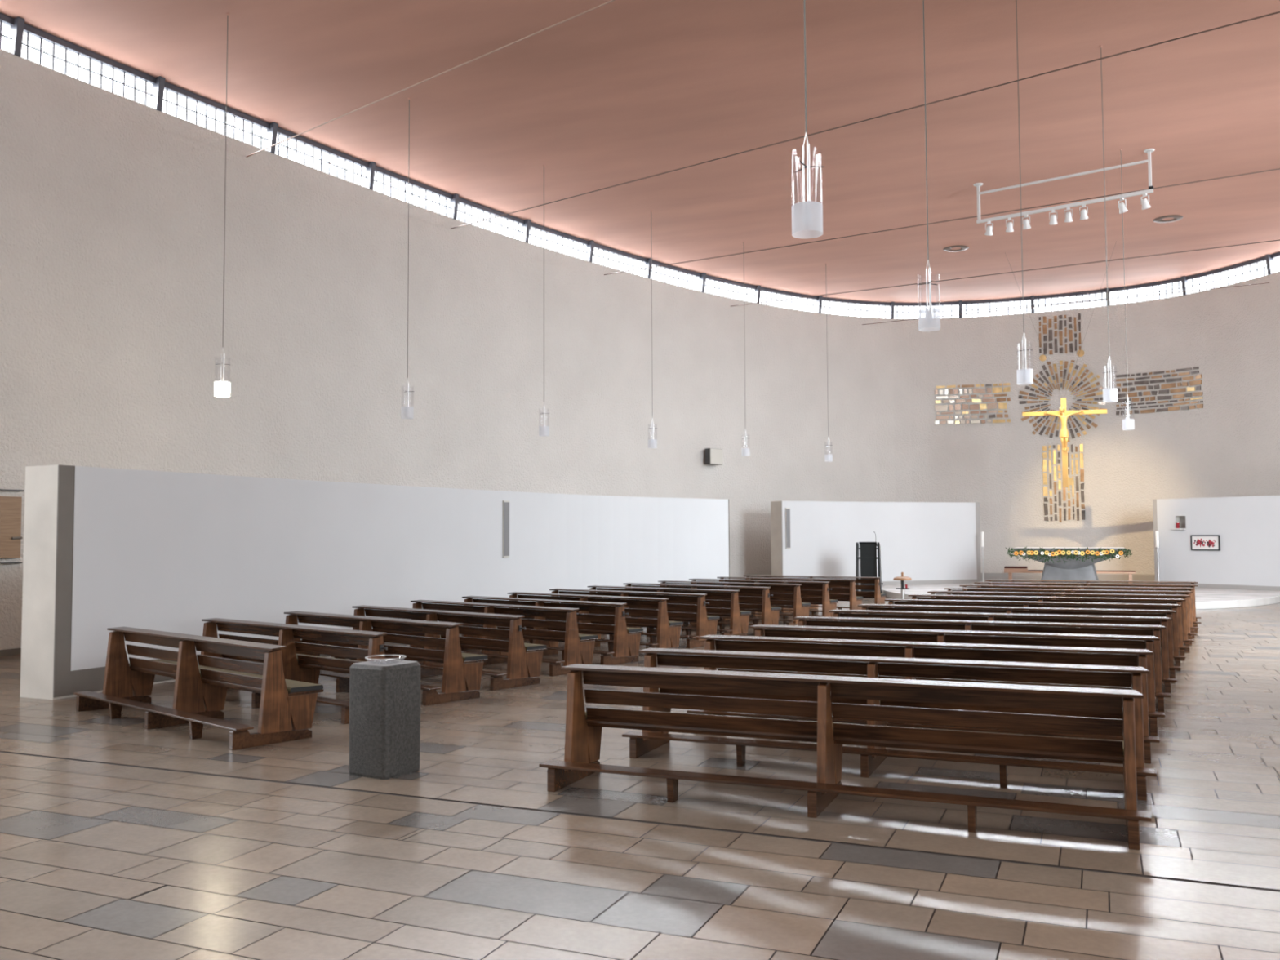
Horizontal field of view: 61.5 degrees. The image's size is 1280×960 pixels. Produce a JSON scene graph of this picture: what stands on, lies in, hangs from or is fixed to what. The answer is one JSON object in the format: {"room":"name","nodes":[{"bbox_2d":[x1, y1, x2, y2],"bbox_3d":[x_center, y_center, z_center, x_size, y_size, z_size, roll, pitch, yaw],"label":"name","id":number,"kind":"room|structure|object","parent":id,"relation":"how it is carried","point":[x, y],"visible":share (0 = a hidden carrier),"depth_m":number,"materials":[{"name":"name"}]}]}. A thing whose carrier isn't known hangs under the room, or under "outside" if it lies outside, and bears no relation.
{"room":"house of worship","nodes":[
{"label":"house of worship","id":0,"kind":"room"},
{"bbox_2d":[20,465,729,699],"bbox_3d":[-2.852,1.492,19.261,1.516,2.650,16.154,-2,-3,33],"label":"wall","id":1,"kind":"structure","parent":0,"point":[104,548],"depth_m":15.36,"materials":[{"name":"paint"}]},
{"bbox_2d":[502,500,509,557],"bbox_3d":[-2.510,0.912,20.051,0.036,1.052,0.167,-2,-3,33],"label":"speaker","id":2,"kind":"object","parent":1,"relation":"attached to","point":[505,503],"visible":1,"depth_m":20.04},
{"bbox_2d":[0,48,760,649],"bbox_3d":[-8.011,-1.992,17.383,3.430,9.470,43.556,-2,-3,29],"label":"wall","id":3,"kind":"structure","parent":0,"point":[112,205],"depth_m":22.06,"materials":[{"name":"paint"}]},
{"bbox_2d":[0,13,13,48],"bbox_3d":[-10.599,-7.084,15.888,0.322,0.595,2.778,-2,-3,23],"label":"window","id":4,"kind":"structure","parent":3,"relation":"in","point":[6,20],"depth_m":16.94,"materials":[{"name":"white glass"}]},
{"bbox_2d":[0,648,21,656],"bbox_3d":[-7.834,2.681,17.045,3.099,0.100,43.319,-2,-3,29],"label":"baseboard","id":5,"kind":"structure","parent":3,"relation":"attached to","point":[13,651],"depth_m":16.69,"materials":[{"name":"brown concrete"}]},
{"bbox_2d":[0,488,23,564],"bbox_3d":[-10.115,0.683,15.935,0.115,1.150,2.100,-2,-3,23],"label":"wall cabinet","id":6,"kind":"object","parent":3,"relation":"attached to","point":[11,537],"visible":1,"depth_m":16.69,"materials":[{"name":"brown wood"}]},
{"bbox_2d":[5,16,155,105],"bbox_3d":[-9.354,-6.973,18.215,0.299,0.595,2.615,-2,-3,28],"label":"window","id":7,"kind":"structure","parent":3,"relation":"in","point":[14,46],"depth_m":17.87,"materials":[{"name":"grey glass"}]},
{"bbox_2d":[149,75,269,148],"bbox_3d":[-8.056,-6.869,20.403,0.299,0.595,2.590,-2,-3,30],"label":"window","id":8,"kind":"structure","parent":3,"relation":"in","point":[157,89],"depth_m":20.06,"materials":[{"name":"white glass"}]},
{"bbox_2d":[263,122,368,186],"bbox_3d":[-6.706,-6.763,22.629,0.299,0.595,2.734,-2,-3,31],"label":"window","id":9,"kind":"structure","parent":3,"relation":"in","point":[270,134],"depth_m":22.27,"materials":[{"name":"white glass"}]},
{"bbox_2d":[362,161,452,215],"bbox_3d":[-5.293,-6.655,24.910,0.299,0.595,2.749,-2,-3,32],"label":"window","id":10,"kind":"structure","parent":3,"relation":"in","point":[368,182],"depth_m":24.60,"materials":[{"name":"white glass"}]},
{"bbox_2d":[447,193,524,239],"bbox_3d":[-3.809,-6.551,27.106,0.299,0.595,2.670,-2,-3,34],"label":"window","id":11,"kind":"structure","parent":3,"relation":"in","point":[454,203],"depth_m":26.76,"materials":[{"name":"white glass"}]},
{"bbox_2d":[519,219,588,259],"bbox_3d":[-2.256,-6.454,29.189,0.299,0.595,2.642,-2,-4,37],"label":"window","id":12,"kind":"structure","parent":3,"relation":"in","point":[526,228],"depth_m":28.85,"materials":[{"name":"white glass"}]},
{"bbox_2d":[583,240,647,276],"bbox_3d":[-0.642,-6.360,31.193,0.299,0.595,2.622,-3,-4,39],"label":"window","id":13,"kind":"structure","parent":3,"relation":"in","point":[589,248],"depth_m":30.88,"materials":[{"name":"white glass"}]},
{"bbox_2d":[642,257,701,290],"bbox_3d":[1.045,-6.272,33.114,0.299,0.595,2.609,-3,-4,41],"label":"window","id":14,"kind":"structure","parent":3,"relation":"in","point":[646,273],"depth_m":32.86,"materials":[{"name":"white glass"}]},
{"bbox_2d":[705,448,723,465],"bbox_3d":[2.226,-0.725,33.858,0.600,0.500,0.515,3,-4,-45],"label":"wall speaker","id":15,"kind":"object","parent":3,"relation":"attached to","point":[713,456],"visible":1,"depth_m":33.60,"materials":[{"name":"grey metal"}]},
{"bbox_2d":[710,448,723,464],"bbox_3d":[2.398,-0.735,33.684,0.580,0.480,0.025,3,-4,-45],"label":"grille","id":16,"kind":"object","parent":15,"relation":"attached to","point":[716,455],"depth_m":33.66,"materials":[{"name":"grey metal"}]},
{"bbox_2d":[697,272,755,302],"bbox_3d":[2.858,-6.188,34.941,2.660,0.595,0.300,3,-4,-44],"label":"window","id":17,"kind":"structure","parent":3,"relation":"in","point":[702,280],"depth_m":34.69,"materials":[{"name":"grey metal"}]},
{"bbox_2d":[752,284,817,312],"bbox_3d":[4.996,-6.114,36.626,2.906,0.595,0.301,2,-4,-37],"label":"window","id":18,"kind":"structure","parent":3,"relation":"in","point":[758,290],"depth_m":36.40,"materials":[{"name":"grey metal"}]},
{"bbox_2d":[450,11,1279,229],"bbox_3d":[4.490,-6.448,18.886,23.756,0.067,0.070,-3,-4,38],"label":"rod","id":19,"kind":"object","parent":3,"relation":"attached to","point":[1268,15],"visible":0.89,"depth_m":18.59,"materials":[{"name":"grey metal"}]},
{"bbox_2d":[246,0,615,157],"bbox_3d":[3.039,-6.787,12.033,28.241,0.067,0.070,-3,-4,40],"label":"rod","id":20,"kind":"object","parent":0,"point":[611,1],"visible":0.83,"depth_m":17.09,"materials":[{"name":"beige"}]},
{"bbox_2d":[0,596,1279,959],"bbox_3d":[4.261,2.709,14.812,33.000,0.300,49.600,-2,-3,23],"label":"floor","id":21,"kind":"structure","parent":0,"point":[121,838],"depth_m":6.32,"materials":[{"name":"stone"}]},
{"bbox_2d":[73,626,324,750],"bbox_3d":[-4.425,1.964,10.611,3.380,0.850,0.889,-3,-4,41],"label":"pew","id":22,"kind":"object","parent":21,"relation":"on","point":[286,706],"visible":1,"depth_m":10.46,"materials":[{"name":"brown wood"}]},
{"bbox_2d":[148,659,323,693],"bbox_3d":[-4.245,1.951,10.820,3.250,0.049,0.339,-3,-4,41],"label":"seat cushion","id":23,"kind":"object","parent":22,"relation":"on","point":[168,670],"depth_m":10.35,"materials":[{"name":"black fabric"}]},
{"bbox_2d":[173,617,387,724],"bbox_3d":[-3.845,2.023,11.828,3.403,0.850,0.889,-3,-4,39],"label":"pew","id":24,"kind":"object","parent":21,"relation":"on","point":[296,667],"visible":0.47,"depth_m":11.73,"materials":[{"name":"brown wood"}]},
{"bbox_2d":[296,653,364,662],"bbox_3d":[-3.680,2.010,12.049,3.250,0.049,0.339,-3,-4,39],"label":"seat cushion","id":25,"kind":"object","parent":24,"relation":"on","point":[300,659],"depth_m":11.70,"materials":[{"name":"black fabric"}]},
{"bbox_2d":[349,654,420,779],"bbox_3d":[-1.978,1.819,8.350,0.414,0.888,0.414,-2,-3,31],"label":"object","id":26,"kind":"object","parent":21,"relation":"on","point":[384,694],"visible":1,"depth_m":8.20,"materials":[{"name":"grey stone"}]},
{"bbox_2d":[284,611,488,706],"bbox_3d":[-3.264,2.076,12.952,3.380,0.850,0.889,-3,-4,40],"label":"pew","id":27,"kind":"object","parent":21,"relation":"on","point":[462,672],"visible":0.54,"depth_m":12.33,"materials":[{"name":"brown wood"}]},
{"bbox_2d":[301,640,487,661],"bbox_3d":[-3.087,2.064,13.163,3.250,0.049,0.339,-3,-4,40],"label":"seat cushion","id":28,"kind":"object","parent":27,"relation":"on","point":[422,655],"depth_m":12.51,"materials":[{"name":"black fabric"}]},
{"bbox_2d":[330,604,546,690],"bbox_3d":[-2.676,2.130,14.066,3.403,0.850,0.889,-3,-4,40],"label":"pew","id":29,"kind":"object","parent":21,"relation":"on","point":[524,660],"visible":0.5,"depth_m":13.44,"materials":[{"name":"brown wood"}]},
{"bbox_2d":[396,600,598,675],"bbox_3d":[-2.108,2.189,15.305,3.380,0.850,0.889,-3,-4,39],"label":"pew","id":30,"kind":"object","parent":21,"relation":"on","point":[579,648],"visible":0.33,"depth_m":14.71,"materials":[{"name":"brown wood"}]},
{"bbox_2d":[460,595,644,665],"bbox_3d":[-1.480,2.237,16.315,3.403,0.850,0.889,-3,-4,39],"label":"pew","id":31,"kind":"object","parent":21,"relation":"on","point":[626,643],"visible":0.46,"depth_m":15.64,"materials":[{"name":"brown wood"}]},
{"bbox_2d":[506,591,683,653],"bbox_3d":[-0.877,2.291,17.431,3.380,0.850,0.889,-3,-4,38],"label":"pew","id":32,"kind":"object","parent":21,"relation":"on","point":[668,632],"visible":0.48,"depth_m":16.79,"materials":[{"name":"brown wood"}]},
{"bbox_2d":[549,588,719,648],"bbox_3d":[-0.226,2.344,18.552,3.403,0.850,0.889,-2,-4,37],"label":"pew","id":33,"kind":"object","parent":21,"relation":"on","point":[706,624],"visible":0.44,"depth_m":17.89,"materials":[{"name":"brown wood"}]},
{"bbox_2d":[587,585,751,638],"bbox_3d":[0.402,2.396,19.644,3.380,0.850,0.889,-2,-4,37],"label":"pew","id":34,"kind":"object","parent":21,"relation":"on","point":[739,621],"visible":0.48,"depth_m":18.96,"materials":[{"name":"brown wood"}]},
{"bbox_2d":[622,582,781,635],"bbox_3d":[1.079,2.446,20.699,3.403,0.850,0.889,-2,-4,37],"label":"pew","id":35,"kind":"object","parent":21,"relation":"on","point":[770,615],"visible":0.33,"depth_m":20.05,"materials":[{"name":"brown wood"}]},
{"bbox_2d":[657,580,811,626],"bbox_3d":[1.791,2.495,21.746,3.380,0.850,0.889,-2,-4,37],"label":"pew","id":36,"kind":"object","parent":21,"relation":"on","point":[800,609],"visible":0.48,"depth_m":21.09,"materials":[{"name":"brown wood"}]},
{"bbox_2d":[688,578,838,623],"bbox_3d":[2.507,2.541,22.720,3.403,0.850,0.889,-2,-4,36],"label":"pew","id":37,"kind":"object","parent":21,"relation":"on","point":[828,604],"visible":0.3,"depth_m":22.08,"materials":[{"name":"brown wood"}]},
{"bbox_2d":[716,576,863,617],"bbox_3d":[3.213,2.588,23.715,3.380,0.850,0.889,-2,-3,34],"label":"pew","id":38,"kind":"object","parent":21,"relation":"on","point":[855,601],"visible":0.32,"depth_m":23.12,"materials":[{"name":"brown wood"}]},
{"bbox_2d":[743,574,886,613],"bbox_3d":[3.964,2.639,24.806,3.403,0.850,0.889,-2,-3,32],"label":"pew","id":39,"kind":"object","parent":21,"relation":"on","point":[879,597],"visible":0.34,"depth_m":24.25,"materials":[{"name":"brown wood"}]},
{"bbox_2d":[538,663,1151,849],"bbox_3d":[1.276,1.772,7.359,3.970,0.850,0.889,-1,-3,23],"label":"pew","id":40,"kind":"object","parent":21,"relation":"on","point":[583,733],"visible":1,"depth_m":7.25,"materials":[{"name":"brown wood"}]},
{"bbox_2d":[855,531,881,593],"bbox_3d":[6.677,2.445,31.426,0.710,1.879,0.440,-1,-3,17],"label":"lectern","id":41,"kind":"object","parent":21,"relation":"on","point":[868,557],"visible":0.71,"depth_m":31.38,"materials":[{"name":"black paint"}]},
{"bbox_2d":[622,647,1156,800],"bbox_3d":[1.851,1.826,8.492,3.970,0.850,0.889,-1,-3,23],"label":"pew","id":42,"kind":"object","parent":21,"relation":"on","point":[641,743],"visible":0.66,"depth_m":8.33,"materials":[{"name":"brown wood"}]},
{"bbox_2d":[893,572,911,599],"bbox_3d":[6.998,2.849,28.657,0.490,0.790,0.490,-2,-3,23],"label":"stand","id":43,"kind":"object","parent":21,"relation":"on","point":[902,578],"visible":0.81,"depth_m":28.60,"materials":[{"name":"silver metal"}]},
{"bbox_2d":[686,635,1159,763],"bbox_3d":[2.435,1.883,9.661,3.970,0.850,0.889,-1,-3,23],"label":"pew","id":44,"kind":"object","parent":21,"relation":"on","point":[1050,655],"visible":0.54,"depth_m":9.50,"materials":[{"name":"brown wood"}]},
{"bbox_2d":[750,624,1165,736],"bbox_3d":[3.042,1.938,10.814,3.970,0.850,0.889,-1,-3,23],"label":"pew","id":45,"kind":"object","parent":21,"relation":"on","point":[1052,639],"visible":0.34,"depth_m":10.65,"materials":[{"name":"brown wood"}]},
{"bbox_2d":[793,616,1171,712],"bbox_3d":[3.670,1.994,11.980,3.970,0.850,0.889,-1,-3,23],"label":"pew","id":46,"kind":"object","parent":21,"relation":"on","point":[859,622],"visible":0.33,"depth_m":11.80,"materials":[{"name":"brown wood"}]},
{"bbox_2d":[828,608,1177,695],"bbox_3d":[4.280,2.046,13.077,3.970,0.850,0.889,-1,-3,23],"label":"pew","id":47,"kind":"object","parent":21,"relation":"on","point":[1166,681],"visible":0.39,"depth_m":12.90,"materials":[{"name":"brown wood"}]},
{"bbox_2d":[857,604,1181,683],"bbox_3d":[4.869,2.098,14.162,3.970,0.850,0.889,-1,-3,23],"label":"pew","id":48,"kind":"object","parent":21,"relation":"on","point":[1172,668],"visible":0.27,"depth_m":13.98,"materials":[{"name":"brown wood"}]},
{"bbox_2d":[884,598,1186,671],"bbox_3d":[5.492,2.151,15.276,3.970,0.850,0.889,-1,-3,23],"label":"pew","id":49,"kind":"object","parent":21,"relation":"on","point":[1176,658],"visible":0.33,"depth_m":15.07,"materials":[{"name":"brown wood"}]},
{"bbox_2d":[907,594,1190,660],"bbox_3d":[6.130,2.206,16.426,3.970,0.850,0.889,-1,-3,23],"label":"pew","id":50,"kind":"object","parent":21,"relation":"on","point":[1181,649],"visible":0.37,"depth_m":16.24,"materials":[{"name":"brown wood"}]},
{"bbox_2d":[927,591,1194,653],"bbox_3d":[6.696,2.252,17.401,3.970,0.850,0.889,-1,-3,23],"label":"pew","id":51,"kind":"object","parent":21,"relation":"on","point":[1185,641],"visible":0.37,"depth_m":17.13,"materials":[{"name":"brown wood"}]},
{"bbox_2d":[943,587,1196,645],"bbox_3d":[7.275,2.303,18.458,3.970,0.850,0.889,-1,-3,23],"label":"pew","id":52,"kind":"object","parent":21,"relation":"on","point":[972,589],"visible":0.26,"depth_m":18.30,"materials":[{"name":"brown wood"}]},
{"bbox_2d":[959,584,1198,639],"bbox_3d":[7.873,2.354,19.539,3.970,0.850,0.889,-1,-3,23],"label":"pew","id":53,"kind":"object","parent":21,"relation":"on","point":[1107,588],"visible":0.3,"depth_m":19.35,"materials":[{"name":"brown wood"}]},
{"bbox_2d":[881,580,1279,608],"bbox_3d":[12.388,3.252,31.026,10.900,0.170,12.019,-2,-3,23],"label":"platform","id":54,"kind":"object","parent":21,"relation":"on","point":[1205,598],"visible":0.34,"depth_m":28.59,"materials":[{"name":"stone"}]},
{"bbox_2d":[1013,546,1125,588],"bbox_3d":[12.543,2.582,31.417,3.000,1.207,1.640,-2,-3,23],"label":"altar","id":55,"kind":"object","parent":54,"relation":"on","point":[1073,570],"visible":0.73,"depth_m":30.87,"materials":[{"name":"grey stone"}]},
{"bbox_2d":[1005,546,1132,564],"bbox_3d":[12.169,2.139,30.605,3.388,0.522,0.163,-2,-3,23],"label":"flower garland","id":56,"kind":"object","parent":55,"relation":"attached to","point":[1058,553],"visible":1,"depth_m":30.57,"materials":[{"name":"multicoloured plant"}]},
{"bbox_2d":[1004,566,1136,582],"bbox_3d":[13.669,3.045,34.288,3.890,0.560,0.400,-2,-3,23],"label":"bench","id":57,"kind":"object","parent":54,"relation":"on","point":[1010,570],"visible":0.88,"depth_m":34.55,"materials":[{"name":"brown wood"}]},
{"bbox_2d":[1155,530,1159,583],"bbox_3d":[15.645,2.379,32.496,0.260,1.690,0.260,-2,-3,23],"label":"candlestick","id":58,"kind":"object","parent":54,"relation":"on","point":[1157,535],"visible":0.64,"depth_m":32.48,"materials":[{"name":"silver metal"}]},
{"bbox_2d":[973,582,1201,632],"bbox_3d":[8.476,2.405,20.607,3.970,0.850,0.889,-1,-3,23],"label":"pew","id":59,"kind":"object","parent":21,"relation":"on","point":[1194,623],"visible":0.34,"depth_m":20.37,"materials":[{"name":"brown wood"}]},
{"bbox_2d":[985,579,1200,622],"bbox_3d":[9.076,2.461,21.763,3.970,0.850,0.889,-1,-3,23],"label":"pew","id":60,"kind":"object","parent":21,"relation":"on","point":[988,580],"visible":0.18,"depth_m":21.66,"materials":[{"name":"brown wood"}]},
{"bbox_2d":[0,0,1279,305],"bbox_3d":[4.161,-7.668,15.220,28.910,0.350,49.750,-2,-3,23],"label":"ceiling","id":61,"kind":"structure","parent":0,"point":[615,92],"depth_m":20.95,"materials":[{"name":"paint"}]},
{"bbox_2d":[214,13,230,396],"bbox_3d":[-6.477,-4.327,16.800,0.230,6.060,0.235,1,-3,-28],"label":"pendant lamp","id":62,"kind":"object","parent":61,"relation":"hanging from","point":[222,388],"visible":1,"depth_m":16.69,"materials":[{"name":"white glass"}]},
{"bbox_2d":[400,97,413,418],"bbox_3d":[-4.333,-4.170,20.117,0.230,6.060,0.235,-1,-3,12],"label":"pendant lamp","id":63,"kind":"object","parent":61,"relation":"hanging from","point":[406,412],"visible":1,"depth_m":20.01,"materials":[{"name":"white glass"}]},
{"bbox_2d":[538,164,549,436],"bbox_3d":[-2.122,-3.994,23.824,0.235,6.060,0.230,1,-3,-24],"label":"pendant lamp","id":64,"kind":"object","parent":61,"relation":"hanging from","point":[544,431],"visible":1,"depth_m":23.75,"materials":[{"name":"white glass"}]},
{"bbox_2d":[648,210,657,448],"bbox_3d":[0.302,-3.833,27.253,0.230,6.060,0.235,-1,-3,12],"label":"pendant lamp","id":65,"kind":"object","parent":61,"relation":"hanging from","point":[652,443],"visible":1,"depth_m":27.13,"materials":[{"name":"white glass"}]},
{"bbox_2d":[742,241,749,456],"bbox_3d":[2.943,-3.697,30.201,0.230,6.060,0.235,-1,-3,6],"label":"pendant lamp","id":66,"kind":"object","parent":61,"relation":"hanging from","point":[745,451],"visible":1,"depth_m":30.09,"materials":[{"name":"white glass"}]},
{"bbox_2d":[791,0,823,238],"bbox_3d":[1.203,-4.811,7.964,0.230,6.060,0.235,-1,-3,20],"label":"pendant lamp","id":67,"kind":"object","parent":61,"relation":"hanging from","point":[806,216],"visible":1,"depth_m":7.78,"materials":[{"name":"white glass"}]},
{"bbox_2d":[824,263,832,462],"bbox_3d":[5.702,-3.584,32.717,0.230,6.060,0.235,-1,-3,17],"label":"pendant lamp","id":68,"kind":"object","parent":61,"relation":"hanging from","point":[828,458],"visible":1,"depth_m":32.62,"materials":[{"name":"white"}]},
{"bbox_2d":[916,0,940,331],"bbox_3d":[3.085,-4.634,11.650,0.230,6.060,0.235,0,-3,-11],"label":"pendant lamp","id":69,"kind":"object","parent":61,"relation":"hanging from","point":[929,318],"visible":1,"depth_m":11.52,"materials":[{"name":"white glass"}]},
{"bbox_2d":[942,244,968,252],"bbox_3d":[9.157,-6.702,31.179,0.720,0.020,0.720,-2,-3,23],"label":"ceiling vent","id":70,"kind":"object","parent":61,"relation":"in","point":[957,247],"visible":1,"depth_m":31.15,"materials":[{"name":"grey metal"}]},
{"bbox_2d":[1015,0,1033,385],"bbox_3d":[5.625,-4.432,15.897,0.230,6.060,0.235,-1,-3,17],"label":"pendant lamp","id":71,"kind":"object","parent":61,"relation":"hanging from","point":[1024,376],"visible":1,"depth_m":15.78,"materials":[{"name":"white glass"}]},
{"bbox_2d":[1004,240,1116,487],"bbox_3d":[12.089,-3.268,30.778,3.005,6.951,0.330,-2,-3,23],"label":"crucifix","id":72,"kind":"object","parent":61,"relation":"hanging from","point":[1062,414],"visible":1,"depth_m":30.69,"materials":[{"name":"gold metal"}]},
{"bbox_2d":[973,148,1155,223],"bbox_3d":[9.506,-6.594,24.320,3.950,0.930,0.220,-2,-4,36],"label":"track","id":73,"kind":"object","parent":61,"relation":"hanging from","point":[1148,151],"visible":1,"depth_m":24.18,"materials":[{"name":"white metal"}]},
{"bbox_2d":[1099,44,1117,402],"bbox_3d":[7.829,-4.333,18.075,0.230,6.060,0.235,-1,-3,12],"label":"pendant lamp","id":74,"kind":"object","parent":61,"relation":"hanging from","point":[1109,395],"visible":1,"depth_m":17.97,"materials":[{"name":"white glass"}]},
{"bbox_2d":[1119,148,1134,430],"bbox_3d":[10.370,-4.097,23.002,0.230,6.060,0.235,2,-3,-34],"label":"pendant lamp","id":75,"kind":"object","parent":61,"relation":"hanging from","point":[1127,424],"visible":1,"depth_m":22.89,"materials":[{"name":"white glass"}]},
{"bbox_2d":[1152,214,1182,222],"bbox_3d":[13.909,-6.869,28.330,0.720,0.020,0.720,-2,-3,23],"label":"ceiling vent","id":76,"kind":"object","parent":61,"relation":"in","point":[1166,219],"visible":1,"depth_m":28.30,"materials":[{"name":"grey metal"}]},
{"bbox_2d":[770,501,981,591],"bbox_3d":[7.618,2.119,34.391,7.508,2.820,0.751,1,-3,-22],"label":"wall","id":77,"kind":"structure","parent":0,"point":[931,543],"depth_m":34.20,"materials":[{"name":"paint"}]},
{"bbox_2d":[785,507,791,548],"bbox_3d":[4.497,1.466,32.740,0.169,1.217,0.036,1,-3,-25],"label":"speaker","id":78,"kind":"object","parent":77,"relation":"attached to","point":[787,509],"visible":1,"depth_m":32.72},
{"bbox_2d":[786,508,790,547],"bbox_3d":[4.516,1.469,32.732,0.130,1.180,0.006,1,-3,-25],"label":"grille","id":79,"kind":"object","parent":78,"relation":"attached to","point":[788,510],"depth_m":32.72,"materials":[{"name":"grey metal"}]},
{"bbox_2d":[604,168,1279,275],"bbox_3d":[8.559,-6.300,25.330,22.761,0.380,0.070,-2,-3,29],"label":"rod","id":80,"kind":"object","parent":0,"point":[1277,168],"visible":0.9,"depth_m":25.83,"materials":[{"name":"grey metal"}]},
{"bbox_2d":[730,239,1279,306],"bbox_3d":[10.742,-5.898,30.399,18.960,0.067,0.070,-2,-3,30],"label":"rod","id":81,"kind":"object","parent":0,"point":[1279,239],"visible":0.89,"depth_m":30.36,"materials":[{"name":"grey metal"}]},
{"bbox_2d":[758,271,1279,575],"bbox_3d":[12.715,-1.210,34.901,17.217,9.470,5.800,-2,-3,23],"label":"wall","id":82,"kind":"structure","parent":0,"point":[886,444],"depth_m":36.65,"materials":[{"name":"paint"}]},
{"bbox_2d":[814,295,890,318],"bbox_3d":[7.557,-6.058,37.977,3.053,0.595,0.307,1,-3,-23],"label":"window","id":83,"kind":"structure","parent":82,"relation":"in","point":[818,302],"depth_m":37.90,"materials":[{"name":"grey metal"}]},
{"bbox_2d":[888,301,958,319],"bbox_3d":[10.168,-6.047,38.446,2.507,0.595,0.312,0,-3,1],"label":"window","id":84,"kind":"structure","parent":82,"relation":"in","point":[891,308],"depth_m":38.47,"materials":[{"name":"grey metal"}]},
{"bbox_2d":[760,573,1155,581],"bbox_3d":[12.666,3.217,34.513,16.600,0.250,5.460,-2,-3,23],"label":"baseboard","id":85,"kind":"structure","parent":82,"relation":"attached to","point":[987,575],"depth_m":36.97,"materials":[{"name":"beige stone"}]},
{"bbox_2d":[933,382,1010,424],"bbox_3d":[11.721,-2.682,37.963,2.578,1.390,0.133,-1,-3,14],"label":"mosaic","id":86,"kind":"object","parent":82,"relation":"attached to","point":[999,389],"visible":1,"depth_m":37.98,"materials":[{"name":"multicoloured tile"}]},
{"bbox_2d":[958,296,1031,317],"bbox_3d":[12.549,-6.082,37.991,2.498,0.595,0.305,-1,-3,15],"label":"window","id":87,"kind":"structure","parent":82,"relation":"in","point":[961,303],"depth_m":38.04,"materials":[{"name":"grey metal"}]},
{"bbox_2d":[1038,313,1084,361],"bbox_3d":[14.509,-4.910,37.041,1.458,1.563,0.070,-2,-3,26],"label":"mosaic","id":88,"kind":"object","parent":82,"relation":"attached to","point":[1042,357],"visible":0.99,"depth_m":37.07,"materials":[{"name":"brown tile"}]},
{"bbox_2d":[1018,360,1105,442],"bbox_3d":[14.490,-2.693,36.917,2.827,2.840,0.123,-2,-3,27],"label":"mosaic","id":89,"kind":"object","parent":82,"relation":"attached to","point":[1043,366],"visible":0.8,"depth_m":36.93,"materials":[{"name":"brown tile"}]},
{"bbox_2d":[1042,444,1084,522],"bbox_3d":[14.495,0.120,36.806,1.326,2.674,0.069,-2,-3,26],"label":"mosaic","id":90,"kind":"object","parent":82,"relation":"attached to","point":[1071,482],"visible":0.89,"depth_m":36.77,"materials":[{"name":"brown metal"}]},
{"bbox_2d":[862,282,1269,324],"bbox_3d":[12.885,-5.665,35.231,13.352,0.067,0.070,-2,-3,29],"label":"rod","id":91,"kind":"object","parent":82,"relation":"attached to","point":[1264,282],"visible":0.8,"depth_m":34.44,"materials":[{"name":"grey metal"}]},
{"bbox_2d":[1031,288,1106,313],"bbox_3d":[14.787,-6.141,37.042,2.496,0.595,0.302,-2,-3,25],"label":"window","id":92,"kind":"structure","parent":82,"relation":"in","point":[1097,291],"depth_m":37.10,"materials":[{"name":"grey metal"}]},
{"bbox_2d":[1105,277,1182,306],"bbox_3d":[16.767,-6.220,35.657,2.501,0.595,0.307,-3,-4,40],"label":"window","id":93,"kind":"structure","parent":82,"relation":"in","point":[1176,280],"depth_m":35.75,"materials":[{"name":"grey metal"}]},
{"bbox_2d":[1115,366,1203,414],"bbox_3d":[16.970,-2.897,35.186,0.238,1.351,2.748,3,-4,-44],"label":"mosaic","id":94,"kind":"object","parent":82,"relation":"attached to","point":[1199,376],"visible":0.98,"depth_m":35.19,"materials":[{"name":"tile"}]},
{"bbox_2d":[1181,256,1266,295],"bbox_3d":[18.259,-6.338,33.467,0.310,0.595,3.057,1,-3,-25],"label":"window","id":95,"kind":"structure","parent":82,"relation":"in","point":[1184,280],"depth_m":33.71,"materials":[{"name":"grey metal"}]},
{"bbox_2d":[1265,252,1279,275],"bbox_3d":[19.071,-6.483,30.684,0.306,0.595,2.910,0,-3,-11],"label":"window","id":96,"kind":"structure","parent":82,"relation":"in","point":[1271,264],"depth_m":31.99,"materials":[{"name":"white glass"}]},
{"bbox_2d":[1152,495,1279,591],"bbox_3d":[17.838,1.845,29.961,0.690,2.820,7.200,2,-3,-32],"label":"wall","id":97,"kind":"structure","parent":0,"point":[1248,527],"depth_m":31.07,"materials":[{"name":"paint"}]},
{"bbox_2d":[1190,534,1220,551],"bbox_3d":[16.552,1.839,31.494,0.036,0.450,0.860,2,-3,-32],"label":"framed picture","id":98,"kind":"object","parent":97,"relation":"attached to","point":[1203,542],"visible":1,"depth_m":31.48,"materials":[{"name":"black paint"}]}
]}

